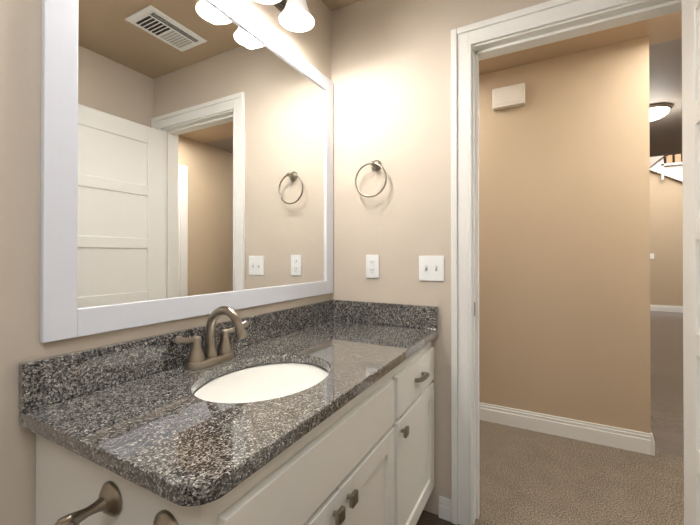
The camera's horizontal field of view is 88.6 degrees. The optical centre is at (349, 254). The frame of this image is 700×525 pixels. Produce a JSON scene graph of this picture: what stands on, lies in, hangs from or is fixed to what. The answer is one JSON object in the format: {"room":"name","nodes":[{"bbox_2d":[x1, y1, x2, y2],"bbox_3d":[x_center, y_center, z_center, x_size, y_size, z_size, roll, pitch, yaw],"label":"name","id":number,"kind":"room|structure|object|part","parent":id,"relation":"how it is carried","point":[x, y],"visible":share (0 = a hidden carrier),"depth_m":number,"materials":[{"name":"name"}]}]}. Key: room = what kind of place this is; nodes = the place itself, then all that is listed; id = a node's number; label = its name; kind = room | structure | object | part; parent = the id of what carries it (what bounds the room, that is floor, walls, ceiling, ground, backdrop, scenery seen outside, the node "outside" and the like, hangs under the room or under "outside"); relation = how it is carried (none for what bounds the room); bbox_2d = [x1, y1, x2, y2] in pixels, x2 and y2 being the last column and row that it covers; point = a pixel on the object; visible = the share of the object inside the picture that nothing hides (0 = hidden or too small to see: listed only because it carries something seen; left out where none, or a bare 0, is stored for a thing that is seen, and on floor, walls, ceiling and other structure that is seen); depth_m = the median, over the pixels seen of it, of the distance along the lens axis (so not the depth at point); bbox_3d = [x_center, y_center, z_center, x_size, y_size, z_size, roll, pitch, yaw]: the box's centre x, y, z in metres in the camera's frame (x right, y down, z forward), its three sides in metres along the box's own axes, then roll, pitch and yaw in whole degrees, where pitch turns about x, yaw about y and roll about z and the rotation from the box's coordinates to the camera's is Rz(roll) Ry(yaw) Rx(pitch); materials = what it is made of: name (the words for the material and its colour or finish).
{"room":"bathroom","nodes":[
{"label":"bathroom","id":0,"kind":"room"},
{"bbox_2d":[0,0,330,524],"bbox_3d":[-0.835,-0.059,0.638,0.120,2.440,3.120,0,0,28],"label":"wall","id":1,"kind":"structure","parent":0,"point":[20,137],"depth_m":0.77,"materials":[{"name":"paint"}]},
{"bbox_2d":[19,299,334,410],"bbox_3d":[-0.388,0.282,1.308,0.020,0.101,1.267,0,0,28],"label":"backsplash","id":2,"kind":"structure","parent":1,"relation":"attached to","point":[42,381],"depth_m":0.91,"materials":[{"name":"grey stone"}]},
{"bbox_2d":[40,0,332,342],"bbox_3d":[-0.385,-0.350,1.329,0.015,1.094,1.227,0,0,28],"label":"mirror","id":3,"kind":"object","parent":1,"relation":"attached to","point":[186,158],"visible":1,"depth_m":1.07,"materials":[{"name":"mirror"}]},
{"bbox_2d":[254,0,314,31],"bbox_3d":[-0.322,-1.025,1.258,0.197,0.221,0.600,0,0,28],"label":"sconce","id":4,"kind":"object","parent":1,"relation":"attached to","point":[295,16],"visible":1,"depth_m":1.43,"materials":[{"name":"white glass"}]},
{"bbox_2d":[416,510,458,524],"bbox_3d":[-0.157,1.184,0.163,1.760,0.050,3.180,0,0,28],"label":"floor","id":5,"kind":"structure","parent":0,"point":[427,518],"depth_m":1.57,"materials":[{"name":"brown wood"}]},
{"bbox_2d":[19,335,437,524],"bbox_3d":[-0.154,0.763,1.147,0.584,0.802,1.324,0,0,28],"label":"bathroom vanity","id":6,"kind":"object","parent":5,"relation":"on","point":[369,460],"depth_m":0.78,"materials":[{"name":"white wood"}]},
{"bbox_2d":[19,319,437,506],"bbox_3d":[-0.152,0.347,1.180,0.557,0.030,1.267,0,0,28],"label":"countertop","id":7,"kind":"structure","parent":6,"relation":"on","point":[189,447],"depth_m":0.74,"materials":[{"name":"grey stone"}]},
{"bbox_2d":[167,306,250,370],"bbox_3d":[-0.381,0.243,1.078,0.163,0.176,0.272,0,0,28],"label":"faucet","id":8,"kind":"object","parent":7,"relation":"on","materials":[{"name":"metal"}]},
{"bbox_2d":[175,355,342,410],"bbox_3d":[-0.231,0.434,0.996,0.365,0.170,0.457,0,0,28],"label":"sink","id":9,"kind":"object","parent":7,"relation":"in","point":[257,384],"depth_m":1.02,"materials":[{"name":"white ceramic"}]},
{"bbox_3d":[0.283,0.473,1.384,0.041,0.020,0.111,0,0,28],"label":"cup pull","id":10,"kind":"part","parent":6,"relation":"part of","materials":[{"name":"silver metal"}]},
{"bbox_2d":[331,0,550,514],"bbox_3d":[0.566,-0.054,1.586,1.444,2.440,0.120,0,0,28],"label":"wall","id":11,"kind":"structure","parent":0,"point":[391,70],"depth_m":1.70,"materials":[{"name":"paint"}]},
{"bbox_2d":[355,160,386,197],"bbox_3d":[0.105,-0.367,1.736,0.169,0.188,0.056,0,0,28],"label":"towel ring","id":12,"kind":"object","parent":11,"relation":"attached to","point":[376,165],"visible":1,"depth_m":1.73,"materials":[{"name":"silver metal"}]},
{"bbox_2d":[366,255,378,277],"bbox_3d":[0.110,0.059,1.758,0.070,0.114,0.008,0,0,28],"label":"duplex electrical outlet","id":13,"kind":"object","parent":11,"relation":"attached to","point":[372,266],"visible":1,"depth_m":1.76,"materials":[{"name":"white plastic"}]},
{"bbox_2d":[335,300,437,330],"bbox_3d":[0.153,0.284,1.724,0.537,0.101,0.020,0,0,28],"label":"backsplash","id":14,"kind":"structure","parent":11,"relation":"attached to","point":[403,315],"depth_m":1.70,"materials":[{"name":"grey stone"}]},
{"bbox_2d":[419,256,443,280],"bbox_3d":[0.364,0.063,1.616,0.116,0.114,0.017,0,0,28],"label":"double light switch","id":15,"kind":"object","parent":11,"relation":"attached to","point":[431,268],"visible":1,"depth_m":1.62,"materials":[{"name":"white plastic"}]},
{"bbox_2d":[439,496,450,521],"bbox_3d":[-0.142,1.114,0.189,1.519,0.090,3.000,0,0,28],"label":"baseboard","id":16,"kind":"structure","parent":11,"relation":"attached to","point":[444,508],"depth_m":1.58,"materials":[{"name":"white wood"}]},
{"bbox_2d":[451,0,681,524],"bbox_3d":[0.871,0.092,1.420,0.893,2.146,0.163,0,0,28],"label":"door frame","id":17,"kind":"structure","parent":11,"relation":"attached to","point":[465,39],"depth_m":1.54,"materials":[{"name":"white wood"}]},
{"bbox_3d":[0.905,0.093,1.483,0.893,2.146,0.021,0,0,28],"label":"hall door trim casing","id":18,"kind":"part","parent":17,"relation":"part of","materials":[{"name":"white wood"}]},
{"bbox_2d":[682,0,699,524],"bbox_3d":[0.965,0.140,0.898,0.169,2.025,0.709,0,0,28],"label":"door leaf","id":19,"kind":"structure","parent":11,"relation":"in","point":[691,173],"depth_m":1.14,"materials":[{"name":"white wood"}]},
{"bbox_3d":[0.970,0.098,0.893,0.017,1.714,0.473,0,0,28],"label":"panel","id":20,"kind":"part","parent":19,"relation":"part of","materials":[{"name":"white wood"}]},
{"bbox_2d":[322,0,681,156],"bbox_3d":[1.947,-1.304,1.459,10.240,0.060,7.440,0,0,28],"label":"ceiling","id":21,"kind":"structure","parent":0,"point":[662,29],"depth_m":2.30,"materials":[{"name":"paint"}]},
{"bbox_2d":[649,103,672,120],"bbox_3d":[2.627,-1.220,3.137,0.290,0.092,0.290,0,0,28],"label":"flush ceiling light","id":22,"kind":"object","parent":21,"relation":"attached to","point":[658,111],"visible":0.54,"depth_m":3.03,"materials":[{"name":"white glass"}]},
{"bbox_3d":[2.627,-1.206,3.137,0.256,0.066,0.256,0,0,28],"label":"ceiling light glass","id":23,"kind":"part","parent":22,"relation":"part of","materials":[{"name":"white glass"}]},
{"bbox_2d":[479,36,650,433],"bbox_3d":[0.400,-0.047,2.881,3.120,2.440,0.120,0,0,28],"label":"wall","id":24,"kind":"structure","parent":0,"point":[564,241],"depth_m":2.28,"materials":[{"name":"paint"}]},
{"bbox_2d":[492,83,524,110],"bbox_3d":[1.071,-1.062,2.424,0.200,0.135,0.053,0,0,28],"label":"door chime","id":25,"kind":"object","parent":24,"relation":"attached to","point":[511,96],"visible":1,"depth_m":2.40,"materials":[{"name":"beige plastic"}]},
{"bbox_2d":[479,402,654,455],"bbox_3d":[0.379,1.107,2.820,3.135,0.130,0.036,0,0,28],"label":"baseboard","id":26,"kind":"structure","parent":24,"relation":"attached to","point":[626,439],"depth_m":2.25,"materials":[{"name":"white wood"}]},
{"bbox_2d":[474,420,683,524],"bbox_3d":[0.533,1.188,2.143,4.290,0.062,1.140,0,0,28],"label":"floor","id":27,"kind":"structure","parent":0,"point":[529,477],"depth_m":1.82,"materials":[{"name":"beige carpet"}]},
{"bbox_2d":[650,171,682,305],"bbox_3d":[5.542,-1.401,8.110,10.000,5.200,0.120,0,0,28],"label":"wall","id":28,"kind":"structure","parent":0,"point":[666,239],"depth_m":7.47,"materials":[{"name":"paint"}]},
{"bbox_2d":[650,154,681,181],"bbox_3d":[7.075,-2.211,7.165,3.600,3.888,0.090,0,0,28],"label":"stair","id":29,"kind":"structure","parent":28,"relation":"attached to","point":[669,166],"depth_m":7.42,"materials":[{"name":"white wood"}]},
{"bbox_3d":[7.559,-1.718,6.870,2.470,0.320,0.026,0,0,28],"label":"rail","id":30,"kind":"part","parent":29,"relation":"part of","materials":[{"name":"white wood"}]},
{"bbox_2d":[650,305,682,312],"bbox_3d":[5.510,1.133,8.038,10.000,0.130,0.015,0,0,28],"label":"baseboard","id":31,"kind":"structure","parent":28,"relation":"attached to","point":[665,308],"depth_m":7.45,"materials":[{"name":"white wood"}]},
{"bbox_2d":[650,311,683,456],"bbox_3d":[3.880,1.208,5.023,10.240,0.050,7.110,0,0,28],"label":"floor","id":32,"kind":"structure","parent":0,"point":[666,362],"depth_m":3.31,"materials":[{"name":"beige carpet"}]}
]}

